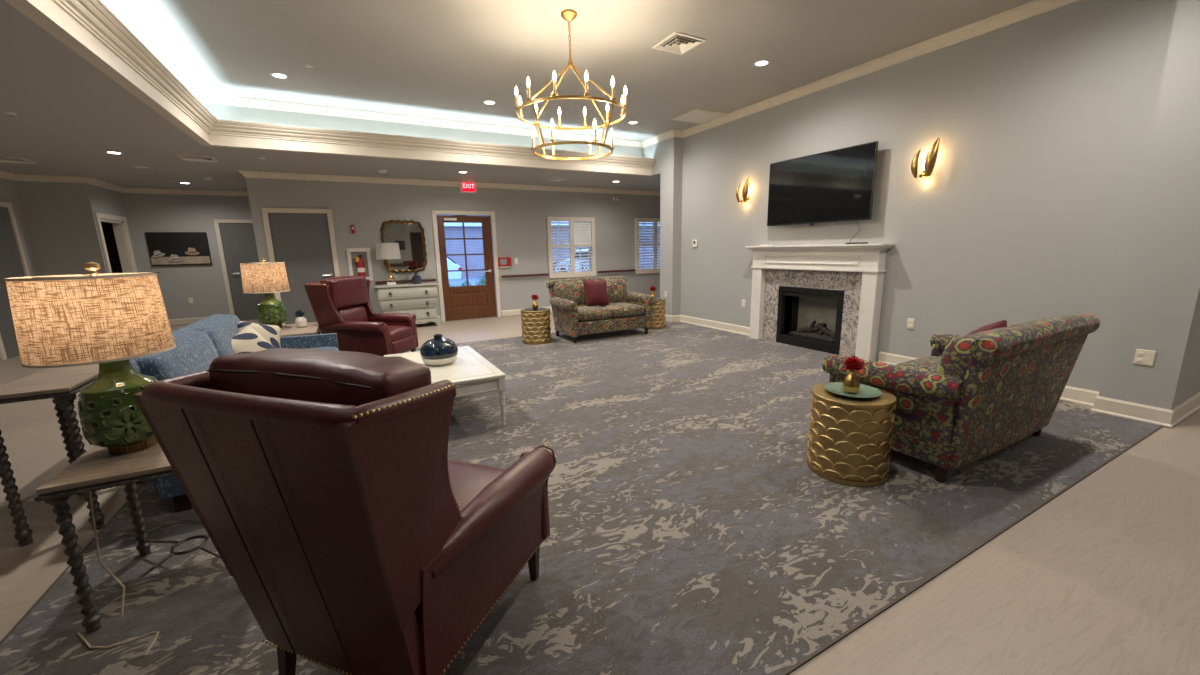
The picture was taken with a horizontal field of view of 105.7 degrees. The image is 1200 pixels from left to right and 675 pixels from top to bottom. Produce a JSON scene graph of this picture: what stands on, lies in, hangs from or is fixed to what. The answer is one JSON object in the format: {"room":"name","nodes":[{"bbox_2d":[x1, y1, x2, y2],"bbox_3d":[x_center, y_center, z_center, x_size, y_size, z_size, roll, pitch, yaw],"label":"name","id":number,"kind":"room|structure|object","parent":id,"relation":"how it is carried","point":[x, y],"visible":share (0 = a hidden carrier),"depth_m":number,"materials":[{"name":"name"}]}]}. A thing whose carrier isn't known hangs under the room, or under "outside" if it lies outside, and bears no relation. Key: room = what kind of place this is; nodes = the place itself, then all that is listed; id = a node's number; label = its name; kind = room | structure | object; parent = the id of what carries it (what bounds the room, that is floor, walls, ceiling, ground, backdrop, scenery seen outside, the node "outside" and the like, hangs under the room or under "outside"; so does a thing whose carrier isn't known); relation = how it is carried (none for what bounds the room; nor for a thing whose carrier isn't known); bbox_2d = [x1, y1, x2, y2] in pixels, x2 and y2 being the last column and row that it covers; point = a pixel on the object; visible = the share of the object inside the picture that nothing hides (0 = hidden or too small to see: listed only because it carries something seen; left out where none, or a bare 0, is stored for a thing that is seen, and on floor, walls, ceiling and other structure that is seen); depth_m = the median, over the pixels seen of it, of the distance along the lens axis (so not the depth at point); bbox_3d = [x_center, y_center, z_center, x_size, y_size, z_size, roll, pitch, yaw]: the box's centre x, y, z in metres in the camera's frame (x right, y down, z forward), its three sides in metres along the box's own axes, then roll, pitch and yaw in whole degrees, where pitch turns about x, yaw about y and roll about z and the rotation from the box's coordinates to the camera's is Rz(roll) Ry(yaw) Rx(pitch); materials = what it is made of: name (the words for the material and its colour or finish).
{"room":"care facility","nodes":[
{"label":"care facility","id":0,"kind":"room"},
{"bbox_2d":[0,177,39,360],"bbox_3d":[-5.839,-0.068,1.105,0.120,2.743,14.700,-7,13,-28],"label":"wall","id":1,"kind":"structure","parent":0,"point":[9,193],"depth_m":7.24,"materials":[{"name":"grey paint"}]},
{"bbox_2d":[0,201,29,359],"bbox_3d":[-8.833,-0.877,6.766,0.092,2.275,1.110,-7,13,-28],"label":"door","id":2,"kind":"structure","parent":1,"relation":"in","point":[13,263],"depth_m":6.82,"materials":[{"name":"grey paint"}]},
{"bbox_2d":[16,181,93,275],"bbox_3d":[-9.074,-1.287,7.667,0.800,2.743,0.120,-7,13,-28],"label":"wall","id":3,"kind":"structure","parent":0,"point":[53,213],"depth_m":7.53,"materials":[{"name":"grey paint"}]},
{"bbox_2d":[76,183,138,273],"bbox_3d":[-8.975,-1.439,8.434,0.120,2.743,1.400,-7,13,-28],"label":"wall","id":4,"kind":"structure","parent":0,"point":[93,198],"depth_m":7.83,"materials":[{"name":"grey paint"}]},
{"bbox_2d":[94,212,137,272],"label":"door","id":5,"kind":"structure","parent":4,"relation":"in","point":[112,235],"depth_m":8.76,"materials":[{"name":"beige paint"}]},
{"bbox_2d":[122,193,254,325],"bbox_3d":[-8.296,-1.690,9.642,2.550,2.743,0.120,-7,13,-28],"label":"wall","id":6,"kind":"structure","parent":0,"point":[205,284],"depth_m":9.42,"materials":[{"name":"grey paint"}]},
{"bbox_2d":[145,232,211,265],"bbox_3d":[-8.639,-1.820,9.335,0.950,0.670,0.039,-7,13,-28],"label":"framed picture","id":7,"kind":"object","parent":6,"relation":"attached to","point":[165,248],"visible":1,"depth_m":9.31},
{"bbox_2d":[168,317,205,324],"bbox_3d":[-8.605,-0.340,9.553,1.330,0.126,0.170,-7,13,-28],"label":"baseboard","id":8,"kind":"structure","parent":6,"relation":"attached to","point":[182,321],"depth_m":9.55,"materials":[{"name":"beige paint"}]},
{"bbox_2d":[213,219,263,319],"bbox_3d":[-7.611,-1.471,9.958,1.050,2.165,0.092,-7,13,-28],"label":"door","id":9,"kind":"structure","parent":6,"relation":"in","point":[236,241],"depth_m":9.82,"materials":[{"name":"grey paint"}]},
{"bbox_2d":[0,0,659,190],"bbox_3d":[-0.836,-2.252,4.387,13.100,0.080,16.300,-7,13,-28],"label":"ceiling","id":10,"kind":"structure","parent":0,"point":[69,112],"depth_m":5.61,"materials":[{"name":"paint"}]},
{"bbox_2d":[0,157,37,163],"bbox_3d":[-7.984,-2.396,6.143,0.380,0.023,0.380,-7,13,-28],"label":"ceiling vent","id":11,"kind":"object","parent":10,"relation":"in","point":[2,159],"visible":1,"depth_m":6.17,"materials":[{"name":"white plastic"}]},
{"bbox_2d":[175,154,218,161],"bbox_3d":[-5.569,-2.475,6.293,0.380,0.023,0.380,-7,13,-28],"label":"ceiling vent","id":12,"kind":"object","parent":10,"relation":"in","point":[184,157],"visible":1,"depth_m":6.24,"materials":[{"name":"white plastic"}]},
{"bbox_2d":[202,103,643,156],"bbox_3d":[0.041,-2.346,3.095,6.960,0.567,9.660,-7,13,-28],"label":"wall","id":13,"kind":"structure","parent":0,"point":[225,112],"depth_m":6.69,"materials":[{"name":"grey paint"}]},
{"bbox_2d":[5,0,655,175],"bbox_3d":[0.224,-2.137,3.177,6.702,0.281,9.160,-7,13,-28],"label":"trim","id":14,"kind":"structure","parent":13,"relation":"attached to","point":[88,28],"depth_m":5.54,"materials":[{"name":"beige paint"}]},
{"bbox_2d":[190,0,1078,147],"bbox_3d":[1.230,-2.756,3.849,9.640,0.099,9.160,-7,13,-28],"label":"trim","id":15,"kind":"structure","parent":13,"relation":"attached to","point":[1036,7],"depth_m":5.95,"materials":[{"name":"beige paint"}]},
{"bbox_2d":[246,178,659,323],"bbox_3d":[-1.670,-1.871,9.874,9.350,2.743,0.180,-7,13,-28],"label":"wall","id":16,"kind":"structure","parent":0,"point":[521,216],"depth_m":9.38,"materials":[{"name":"grey paint"}]},
{"bbox_2d":[261,208,339,332],"bbox_3d":[-5.143,-1.135,7.958,1.005,2.175,0.092,-7,13,-28],"label":"door","id":17,"kind":"structure","parent":16,"relation":"in","point":[303,239],"depth_m":7.91,"materials":[{"name":"grey paint"}]},
{"bbox_2d":[0,170,659,195],"bbox_3d":[-0.639,-2.169,4.401,12.540,0.094,16.090,-7,13,-28],"label":"trim","id":18,"kind":"structure","parent":16,"relation":"attached to","point":[3,174],"depth_m":8.53,"materials":[{"name":"beige paint"}]},
{"bbox_2d":[346,248,372,280],"bbox_3d":[-4.407,-1.340,8.341,0.380,0.600,0.029,-7,13,-28],"label":"fire extinguisher cabinet","id":19,"kind":"object","parent":16,"relation":"attached to","point":[352,253],"visible":0.64,"depth_m":8.33,"materials":[{"name":"white paint"}]},
{"bbox_2d":[355,255,365,275],"bbox_3d":[-4.375,-1.312,8.294,0.153,0.392,0.127,-7,13,-28],"label":"fire extinguisher","id":20,"kind":"object","parent":19,"relation":"in","point":[360,264],"visible":0.98,"depth_m":8.26,"materials":[{"name":"red metal"}]},
{"bbox_2d":[380,220,426,272],"bbox_3d":[-3.717,-1.728,8.636,0.787,0.990,0.043,-7,13,-28],"label":"wall mirror","id":21,"kind":"object","parent":16,"relation":"attached to","point":[410,237],"visible":0.89,"depth_m":8.65,"materials":[{"name":"gold metal"}]},
{"bbox_2d":[375,279,435,283],"bbox_3d":[-3.723,-1.063,8.738,1.090,0.092,0.080,-7,13,-28],"label":"handrail","id":22,"kind":"object","parent":16,"relation":"attached to","point":[423,280],"visible":0.78,"depth_m":8.66,"materials":[{"name":"brown wood"}]},
{"bbox_2d":[432,210,500,321],"bbox_3d":[-2.689,-1.450,9.270,1.235,2.190,0.228,-7,13,-28],"label":"door","id":23,"kind":"structure","parent":16,"relation":"in","point":[460,303],"depth_m":9.32,"materials":[{"name":"brown wood"}]},
{"bbox_2d":[460,182,476,192],"bbox_3d":[-2.611,-2.994,9.001,0.320,0.250,0.068,-7,13,-28],"label":"exit sign","id":24,"kind":"object","parent":16,"relation":"attached to","point":[465,187],"visible":0.79,"depth_m":8.98,"materials":[{"name":"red plastic"}]},
{"bbox_2d":[498,257,510,267],"bbox_3d":[-2.016,-1.588,9.593,0.280,0.210,0.065,-7,13,-28],"label":"fire alarm box","id":25,"kind":"object","parent":16,"relation":"attached to","point":[502,261],"visible":1,"depth_m":9.56,"materials":[{"name":"red plastic"}]},
{"bbox_2d":[501,217,595,278],"bbox_3d":[-1.139,-1.986,10.075,2.275,1.340,0.222,-7,13,-28],"label":"window","id":26,"kind":"structure","parent":16,"relation":"in","point":[583,232],"depth_m":10.29,"materials":[{"name":"beige paint"}]},
{"bbox_2d":[501,297,659,315],"bbox_3d":[0.193,-0.802,10.987,5.255,0.126,0.014,-7,13,-28],"label":"baseboard","id":27,"kind":"structure","parent":16,"relation":"attached to","point":[516,311],"depth_m":9.88,"materials":[{"name":"beige paint"}]},
{"bbox_2d":[598,269,635,273],"bbox_3d":[0.398,-1.575,10.917,1.050,0.092,0.080,-7,13,-28],"label":"handrail","id":28,"kind":"object","parent":16,"relation":"attached to","point":[629,270],"visible":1,"depth_m":10.87,"materials":[{"name":"brown wood"}]},
{"bbox_2d":[635,218,659,273],"bbox_3d":[1.350,-2.299,11.412,1.170,1.340,0.185,-7,13,-28],"label":"window","id":29,"kind":"structure","parent":16,"relation":"in","point":[654,243],"depth_m":11.24,"materials":[{"name":"beige paint"}]},
{"bbox_2d":[101,0,1033,140],"bbox_3d":[1.678,-2.696,2.973,10.100,0.100,11.600,-7,13,-28],"label":"ceiling","id":30,"kind":"structure","parent":0,"point":[439,59],"depth_m":4.55,"materials":[{"name":"paint"}]},
{"bbox_2d":[270,73,288,78],"bbox_3d":[-3.618,-2.955,5.128,0.176,0.006,0.176,-7,13,-28],"label":"recessed light","id":31,"kind":"object","parent":30,"relation":"in","point":[276,75],"visible":1,"depth_m":5.12,"materials":[{"name":"white paint"}]},
{"bbox_2d":[514,10,627,159],"bbox_3d":[-0.256,-2.232,4.017,0.996,1.129,0.999,-7,13,-28],"label":"chandelier","id":32,"kind":"object","parent":30,"relation":"hanging from","point":[568,15],"visible":1,"depth_m":3.91,"materials":[{"name":"gold metal"}]},
{"bbox_2d":[652,31,706,54],"bbox_3d":[0.785,-2.918,4.522,0.380,0.023,0.380,-7,13,-28],"label":"ceiling vent","id":33,"kind":"object","parent":30,"relation":"in","point":[679,43],"visible":1,"depth_m":4.50,"materials":[{"name":"white plastic"}]},
{"bbox_2d":[671,108,728,123],"bbox_3d":[1.544,-3.434,7.067,0.630,0.017,0.620,-7,13,-28],"label":"attic hatch","id":34,"kind":"object","parent":30,"relation":"attached to","point":[700,116],"visible":1,"depth_m":7.02,"materials":[{"name":"beige paint"}]},
{"bbox_2d":[754,60,769,66],"bbox_3d":[1.802,-3.053,5.059,0.176,0.006,0.176,-7,13,-28],"label":"recessed light","id":35,"kind":"object","parent":30,"relation":"in","point":[760,63],"visible":1,"depth_m":5.06,"materials":[{"name":"white paint"}]},
{"bbox_2d":[0,311,1199,674],"bbox_3d":[-0.711,0.530,4.912,13.200,0.100,16.600,-7,13,-28],"label":"floor","id":36,"kind":"structure","parent":0,"point":[1102,578],"depth_m":1.96,"materials":[{"name":"brown wood"}]},
{"bbox_2d":[0,364,143,546],"bbox_3d":[-3.059,0.547,2.781,0.348,0.779,1.268,-7,13,-28],"label":"console table","id":37,"kind":"object","parent":36,"relation":"on","point":[61,384],"visible":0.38,"depth_m":2.28,"materials":[{"name":"brown wood"}]},
{"bbox_2d":[373,282,440,325],"bbox_3d":[-3.634,-0.604,8.624,1.100,0.815,0.502,-7,13,-28],"label":"dresser","id":38,"kind":"object","parent":36,"relation":"on","point":[420,299],"visible":0.85,"depth_m":8.46,"materials":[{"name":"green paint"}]},
{"bbox_2d":[376,243,400,284],"bbox_3d":[-3.868,-1.347,8.342,0.410,0.760,0.410,-7,13,-28],"label":"table lamp","id":39,"kind":"object","parent":38,"relation":"on","point":[388,251],"visible":0.98,"depth_m":8.15,"materials":[{"name":"white fabric"}]},
{"bbox_2d":[411,273,421,283],"bbox_3d":[-3.475,-1.120,8.601,0.184,0.200,0.184,-7,13,-28],"label":"vase","id":40,"kind":"object","parent":38,"relation":"on","point":[416,279],"visible":1,"depth_m":8.54,"materials":[{"name":"blue ceramic"}]},
{"bbox_2d":[405,261,423,272],"bbox_3d":[-3.469,-1.314,8.542,0.278,0.265,0.296,1,11,13],"label":"bunch","id":41,"kind":"object","parent":40,"relation":"in","point":[420,265],"visible":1,"depth_m":8.54,"materials":[{"name":"red plant"}]},
{"bbox_2d":[0,321,1160,674],"bbox_3d":[-0.054,0.515,4.639,6.684,0.006,6.234,-7,13,-28],"label":"carpet","id":42,"kind":"object","parent":36,"relation":"on","point":[693,531],"visible":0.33,"depth_m":2.27,"materials":[{"name":"grey carpet"}]},
{"bbox_2d":[77,632,158,655],"bbox_3d":[-1.794,1.121,1.689,0.372,0.006,0.095,1,11,9],"label":"extension cord","id":43,"kind":"object","parent":42,"relation":"on","point":[78,633],"visible":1,"depth_m":1.67,"materials":[{"name":"beige plastic"}]},
{"bbox_2d":[34,443,220,633],"bbox_3d":[-1.853,0.752,2.012,0.568,0.610,0.593,-7,13,-28],"label":"side table","id":44,"kind":"object","parent":42,"relation":"on","point":[96,469],"visible":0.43,"depth_m":1.71,"materials":[{"name":"brown wood"}]},
{"bbox_2d":[4,262,175,454],"bbox_3d":[-1.987,0.086,1.829,0.426,0.772,0.422,-7,13,-28],"label":"table lamp","id":45,"kind":"object","parent":44,"relation":"on","point":[107,320],"visible":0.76,"depth_m":1.71,"materials":[{"name":"beige fabric"}]},
{"bbox_2d":[89,492,124,616],"bbox_3d":[-1.981,0.818,1.809,0.261,0.542,0.043,7,13,34],"label":"lamp cord","id":46,"kind":"object","parent":44,"relation":"hanging from","point":[90,493],"visible":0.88,"depth_m":1.83,"materials":[{"name":"beige plastic"}]},
{"bbox_2d":[130,314,338,511],"bbox_3d":[-2.625,0.324,3.552,1.003,0.889,2.400,-7,13,-28],"label":"sofa","id":47,"kind":"object","parent":42,"relation":"on","point":[198,343],"visible":0.22,"depth_m":3.03,"materials":[{"name":"blue fabric"}]},
{"bbox_2d":[134,331,218,380],"bbox_3d":[-2.663,0.269,2.925,0.254,0.500,1.035,-7,13,-28],"label":"cushion","id":48,"kind":"object","parent":47,"relation":"on","point":[194,351],"depth_m":2.79,"materials":[{"name":"blue fabric"}]},
{"bbox_2d":[194,314,239,355],"bbox_3d":[-3.154,0.105,3.815,0.254,0.500,1.035,-7,13,-28],"label":"cushion","id":49,"kind":"object","parent":47,"relation":"on","point":[221,329],"depth_m":3.62,"materials":[{"name":"blue fabric"}]},
{"bbox_2d":[231,327,275,353],"bbox_3d":[-2.955,0.111,3.828,0.232,0.381,0.392,2,12,16],"label":"throw pillow","id":50,"kind":"object","parent":47,"relation":"on","point":[248,340],"visible":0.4,"depth_m":3.79,"materials":[{"name":"beige fabric"}]},
{"bbox_2d":[237,321,280,347],"bbox_3d":[-3.091,0.029,4.131,0.227,0.374,0.395,6,13,33],"label":"throw pillow","id":51,"kind":"object","parent":47,"relation":"on","point":[271,333],"visible":0.48,"depth_m":4.13,"materials":[{"name":"beige fabric"}]},
{"bbox_2d":[310,347,338,350],"bbox_3d":[-2.738,0.273,4.058,0.720,0.220,0.990,-7,13,-28],"label":"seat cushion","id":52,"kind":"object","parent":47,"relation":"on","point":[318,348],"depth_m":4.43,"materials":[{"name":"blue fabric"}]},
{"bbox_2d":[280,322,319,336],"bbox_3d":[-3.458,0.202,5.036,0.658,0.592,0.878,-7,13,-28],"label":"side table","id":53,"kind":"object","parent":42,"relation":"on","point":[312,328],"visible":0.1,"depth_m":4.94,"materials":[{"name":"brown wood"}]},
{"bbox_2d":[240,258,289,327],"bbox_3d":[-3.670,-0.486,5.016,0.422,0.772,0.426,0,11,4],"label":"table lamp","id":54,"kind":"object","parent":53,"relation":"on","point":[268,278],"visible":0.98,"depth_m":4.91,"materials":[{"name":"beige fabric"}]},
{"bbox_2d":[294,310,306,326],"bbox_3d":[-3.363,-0.218,5.104,0.116,0.201,0.116,-7,13,-28],"label":"potted plant","id":55,"kind":"object","parent":53,"relation":"on","point":[300,321],"visible":1,"depth_m":5.07,"materials":[{"name":"white plant"}]},
{"bbox_2d":[133,348,556,674],"bbox_3d":[-0.687,0.553,1.570,0.817,1.124,0.979,3,12,20],"label":"wingback armchair","id":56,"kind":"object","parent":42,"relation":"on","point":[325,483],"visible":1,"depth_m":1.17,"materials":[{"name":"red leather"}]},
{"bbox_2d":[209,348,431,405],"bbox_3d":[-0.775,0.226,1.277,0.630,0.366,0.232,3,12,20],"label":"cushion","id":57,"kind":"object","parent":56,"relation":"on","point":[307,374],"depth_m":1.16,"materials":[{"name":"red leather"}]},
{"bbox_2d":[448,460,505,511],"bbox_3d":[-0.630,0.677,1.748,0.500,0.200,0.600,3,12,20],"label":"seat cushion","id":58,"kind":"object","parent":56,"relation":"on","point":[467,480],"depth_m":1.82,"materials":[{"name":"red leather"}]},
{"bbox_2d":[304,276,418,356],"bbox_3d":[-2.861,-0.188,5.577,0.979,1.124,0.817,0,11,8],"label":"wingback armchair","id":59,"kind":"object","parent":42,"relation":"on","point":[341,305],"visible":0.86,"depth_m":5.30,"materials":[{"name":"red leather"}]},
{"bbox_2d":[320,276,367,308],"bbox_3d":[-3.104,-0.561,5.536,0.232,0.366,0.630,0,11,8],"label":"cushion","id":60,"kind":"object","parent":59,"relation":"on","point":[346,292],"depth_m":5.44,"materials":[{"name":"red leather"}]},
{"bbox_2d":[337,305,368,321],"bbox_3d":[-3.083,-0.226,5.599,0.234,0.302,0.520,0,11,8],"label":"lumbar cushion","id":61,"kind":"object","parent":59,"relation":"on","point":[349,313],"depth_m":5.55,"materials":[{"name":"red leather"}]},
{"bbox_2d":[388,325,412,341],"bbox_3d":[-2.698,-0.033,5.586,0.600,0.200,0.500,0,11,8],"label":"seat cushion","id":62,"kind":"object","parent":59,"relation":"on","point":[396,333],"depth_m":5.54,"materials":[{"name":"red leather"}]},
{"bbox_2d":[384,346,505,424],"bbox_3d":[-1.413,0.440,4.034,0.810,0.429,1.320,-7,13,-28],"label":"coffee table","id":63,"kind":"object","parent":42,"relation":"on","point":[470,371],"visible":0.48,"depth_m":3.67,"materials":[{"name":"white paint"}]},
{"bbox_2d":[420,334,457,365],"bbox_3d":[-1.411,0.101,3.983,0.316,0.255,0.316,-7,13,-28],"label":"vase","id":64,"kind":"object","parent":63,"relation":"on","point":[437,351],"visible":1,"depth_m":3.88,"materials":[{"name":"blue ceramic"}]},
{"bbox_2d":[520,308,550,343],"bbox_3d":[-0.982,-0.182,6.979,0.451,0.500,0.451,7,14,37],"label":"drum side table","id":65,"kind":"object","parent":42,"relation":"on","point":[535,326],"visible":0.95,"depth_m":6.80,"materials":[{"name":"gold metal"}]},
{"bbox_2d":[0,332,1162,674],"bbox_3d":[-0.058,0.515,4.636,6.694,0.009,6.254,-7,13,-28],"label":"strip","id":66,"kind":"object","parent":42,"relation":"attached to","point":[794,667],"visible":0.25,"depth_m":1.96,"materials":[{"name":"rubber"}]},
{"bbox_2d":[546,276,654,342],"bbox_3d":[-0.001,-0.500,7.404,1.548,0.920,0.972,-7,13,-28],"label":"loveseat","id":67,"kind":"object","parent":42,"relation":"on","point":[626,310],"visible":0.91,"depth_m":7.23,"materials":[{"name":"fabric"}]},
{"bbox_2d":[554,281,585,305],"bbox_3d":[-0.420,-0.683,7.444,0.655,0.460,0.292,-7,13,-28],"label":"cushion","id":68,"kind":"object","parent":67,"relation":"on","point":[573,291],"depth_m":7.31,"materials":[{"name":"fabric"}]},
{"bbox_2d":[577,305,611,320],"bbox_3d":[-0.224,-0.395,7.202,0.600,0.199,0.720,-7,13,-28],"label":"seat cushion","id":69,"kind":"object","parent":67,"relation":"on","point":[597,312],"depth_m":6.94,"materials":[{"name":"fabric"}]},
{"bbox_2d":[583,280,608,305],"bbox_3d":[-0.061,-0.717,7.308,0.433,0.425,0.223,-6,12,-24],"label":"throw pillow","id":70,"kind":"object","parent":67,"relation":"on","point":[595,291],"visible":1,"depth_m":7.22,"materials":[{"name":"red fabric"}]},
{"bbox_2d":[594,279,627,305],"bbox_3d":[0.160,-0.755,7.751,0.655,0.460,0.292,-7,13,-28],"label":"cushion","id":71,"kind":"object","parent":67,"relation":"on","point":[617,292],"depth_m":7.69,"materials":[{"name":"fabric"}]},
{"bbox_2d":[596,302,643,316],"bbox_3d":[0.307,-0.461,7.483,0.600,0.199,0.720,-7,13,-28],"label":"seat cushion","id":72,"kind":"object","parent":67,"relation":"on","point":[618,309],"depth_m":7.23,"materials":[{"name":"fabric"}]},
{"bbox_2d":[643,298,665,328],"bbox_3d":[0.937,-0.427,8.027,0.451,0.500,0.451,-2,11,-2],"label":"drum side table","id":73,"kind":"object","parent":42,"relation":"on","point":[658,307],"visible":0.52,"depth_m":7.84,"materials":[{"name":"gold metal"}]},
{"bbox_2d":[776,286,843,354],"bbox_3d":[2.958,-0.276,6.226,0.370,0.815,0.980,-7,13,-28],"label":"electric fireplace","id":74,"kind":"object","parent":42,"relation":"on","point":[816,319],"visible":0.97,"depth_m":6.30,"materials":[{"name":"black metal"}]},
{"bbox_2d":[783,292,837,299],"bbox_3d":[2.814,-0.561,6.094,0.025,0.050,0.840,-7,13,-28],"label":"grille","id":75,"kind":"object","parent":74,"relation":"attached to","point":[803,294],"depth_m":6.02,"materials":[{"name":"black metal"}]},
{"bbox_2d":[807,382,896,486],"bbox_3d":[1.540,0.583,2.808,0.451,0.500,0.451,-5,12,-17],"label":"drum side table","id":76,"kind":"object","parent":42,"relation":"on","point":[849,444],"visible":0.96,"depth_m":2.64,"materials":[{"name":"gold metal"}]},
{"bbox_2d":[825,382,881,397],"bbox_3d":[1.531,0.326,2.756,0.304,0.023,0.304,-7,13,-28],"label":"plate","id":77,"kind":"object","parent":76,"relation":"on","point":[865,391],"visible":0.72,"depth_m":2.75,"materials":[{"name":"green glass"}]},
{"bbox_2d":[842,371,859,393],"bbox_3d":[1.517,0.267,2.738,0.095,0.130,0.096,-7,13,-28],"label":"bud vase","id":78,"kind":"object","parent":77,"relation":"on","point":[851,384],"visible":1,"depth_m":2.71,"materials":[{"name":"gold metal"}]},
{"bbox_2d":[841,356,865,371],"bbox_3d":[1.513,0.159,2.720,0.132,0.093,0.126,-7,13,-28],"label":"carnation","id":79,"kind":"object","parent":78,"relation":"on","point":[853,363],"visible":1,"depth_m":2.69,"materials":[{"name":"red plant"}]},
{"bbox_2d":[822,313,1099,482],"bbox_3d":[2.449,0.285,3.139,1.548,0.920,0.972,-7,13,-28],"label":"loveseat","id":80,"kind":"object","parent":42,"relation":"on","point":[977,395],"visible":0.91,"depth_m":2.67,"materials":[{"name":"fabric"}]},
{"bbox_2d":[897,356,940,372],"bbox_3d":[2.675,0.298,3.365,0.600,0.199,0.720,-7,13,-28],"label":"seat cushion","id":81,"kind":"object","parent":80,"relation":"on","point":[929,363],"depth_m":3.45,"materials":[{"name":"fabric"}]},
{"bbox_2d":[936,327,1007,380],"bbox_3d":[2.281,0.187,2.724,0.655,0.460,0.292,-7,13,-28],"label":"cushion","id":82,"kind":"object","parent":80,"relation":"on","point":[956,356],"depth_m":2.53,"materials":[{"name":"fabric"}]},
{"bbox_2d":[967,320,1006,334],"bbox_3d":[2.580,0.103,3.108,0.454,0.442,0.236,-6,12,-24],"label":"throw pillow","id":83,"kind":"object","parent":80,"relation":"on","point":[1003,323],"visible":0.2,"depth_m":3.03,"materials":[{"name":"red fabric"}]},
{"bbox_2d":[1008,318,1049,327],"bbox_3d":[2.861,0.115,3.030,0.655,0.460,0.292,-7,13,-28],"label":"cushion","id":84,"kind":"object","parent":80,"relation":"on","point":[1044,318],"depth_m":2.93,"materials":[{"name":"fabric"}]},
{"bbox_2d":[643,142,660,175],"bbox_3d":[1.098,-3.427,8.708,0.350,0.646,0.700,-7,13,-28],"label":"wall header","id":85,"kind":"structure","parent":0,"point":[652,151],"depth_m":8.48,"materials":[{"name":"grey paint"}]},
{"bbox_2d":[660,137,682,315],"bbox_3d":[1.319,-1.986,8.466,0.200,3.390,0.390,-7,13,-28],"label":"wall column","id":86,"kind":"structure","parent":0,"point":[671,148],"depth_m":8.34,"materials":[{"name":"grey paint"}]},
{"bbox_2d":[680,0,1176,391],"bbox_3d":[2.861,-1.541,6.032,0.150,3.390,5.810,-7,13,-28],"label":"wall","id":87,"kind":"structure","parent":0,"point":[1026,208],"depth_m":4.37,"materials":[{"name":"grey paint"}]},
{"bbox_2d":[665,314,749,335],"bbox_3d":[1.786,-0.244,7.977,0.214,0.127,2.264,-7,13,-28],"label":"baseboard","id":88,"kind":"structure","parent":87,"relation":"attached to","point":[675,318],"depth_m":7.92,"materials":[{"name":"beige paint"}]},
{"bbox_2d":[736,176,749,202],"bbox_3d":[2.171,-2.223,6.851,0.150,0.371,0.242,-7,13,-28],"label":"wall sconce","id":89,"kind":"object","parent":87,"relation":"attached to","point":[745,196],"visible":1,"depth_m":6.79,"materials":[{"name":"gold metal"}]},
{"bbox_2d":[745,243,893,360],"bbox_3d":[2.753,-0.530,6.066,0.225,1.383,2.010,-7,13,-28],"label":"fireplace mantel","id":90,"kind":"object","parent":87,"relation":"attached to","point":[858,270],"visible":0.96,"depth_m":5.70,"materials":[{"name":"white paint"}]},
{"bbox_2d":[745,243,893,251],"bbox_3d":[2.740,-1.168,5.941,0.225,0.083,2.010,-7,13,-28],"label":"shelf","id":91,"kind":"object","parent":90,"relation":"attached to","point":[836,247],"depth_m":5.65,"materials":[{"name":"white paint"}]},
{"bbox_2d":[767,141,877,225],"bbox_3d":[2.784,-1.879,5.794,0.128,0.877,1.490,-7,13,-28],"label":"television","id":92,"kind":"object","parent":87,"relation":"attached to","point":[837,185],"visible":1,"depth_m":5.64,"materials":[{"name":"black plastic"}]},
{"bbox_2d":[911,138,939,177],"bbox_3d":[3.363,-1.839,4.687,0.150,0.371,0.242,-7,13,-28],"label":"wall sconce","id":93,"kind":"object","parent":87,"relation":"attached to","point":[928,165],"visible":1,"depth_m":4.63,"materials":[{"name":"gold metal"}]},
{"bbox_2d":[878,352,1199,427],"bbox_3d":[4.082,0.382,4.541,0.849,0.127,2.266,-7,13,-28],"label":"baseboard","id":94,"kind":"structure","parent":87,"relation":"attached to","point":[1157,414],"depth_m":3.63,"materials":[{"name":"beige paint"}]},
{"bbox_2d":[1099,0,1199,409],"bbox_3d":[4.270,-1.039,3.321,0.303,3.390,0.380,-7,13,-28],"label":"wall pier","id":95,"kind":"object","parent":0,"point":[1158,306],"visible":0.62,"depth_m":3.33,"materials":[{"name":"grey paint"}]},
{"bbox_2d":[1134,349,1155,365],"bbox_3d":[4.160,0.152,3.469,0.011,0.118,0.100,-7,13,-28],"label":"wall outlet","id":96,"kind":"object","parent":95,"relation":"attached to","point":[1142,357],"visible":1,"depth_m":3.47,"materials":[{"name":"beige plastic"}]},
{"bbox_2d":[1183,332,1199,401],"bbox_3d":[5.537,-1.168,3.846,2.440,3.390,0.120,-7,13,-28],"label":"wall","id":97,"kind":"structure","parent":0,"point":[1193,384],"depth_m":3.56,"materials":[{"name":"grey paint"}]},
{"label":"outside","id":98,"kind":"structure","parent":0,"visible":0},
{"bbox_2d":[449,277,484,286],"bbox_3d":[-7.808,-5.098,35.087,48.000,0.130,50.270,-7,13,-28],"label":"ground","id":99,"kind":"structure","parent":98,"point":[472,281],"depth_m":23.29,"materials":[{"name":"white snow"}]},
{"bbox_2d":[440,257,461,288],"bbox_3d":[-8.151,-2.715,18.718,4.496,1.500,1.820,-7,13,-28],"label":"car","id":100,"kind":"object","parent":99,"relation":"on","point":[451,264],"visible":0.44,"depth_m":18.88,"materials":[{"name":"white paint"}]},
{"bbox_2d":[436,215,659,277],"bbox_3d":[-8.662,-7.112,29.773,47.000,5.900,9.000,-7,13,-28],"label":"brick building","id":101,"kind":"structure","parent":99,"relation":"on","point":[452,230],"depth_m":26.27,"materials":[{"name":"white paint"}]},
{"bbox_2d":[555,249,588,271],"bbox_3d":[-0.302,-3.463,21.718,1.820,1.500,4.496,-9,14,-35],"label":"car","id":102,"kind":"object","parent":99,"relation":"on","point":[585,249],"visible":0.04,"depth_m":21.16,"materials":[{"name":"white paint"}]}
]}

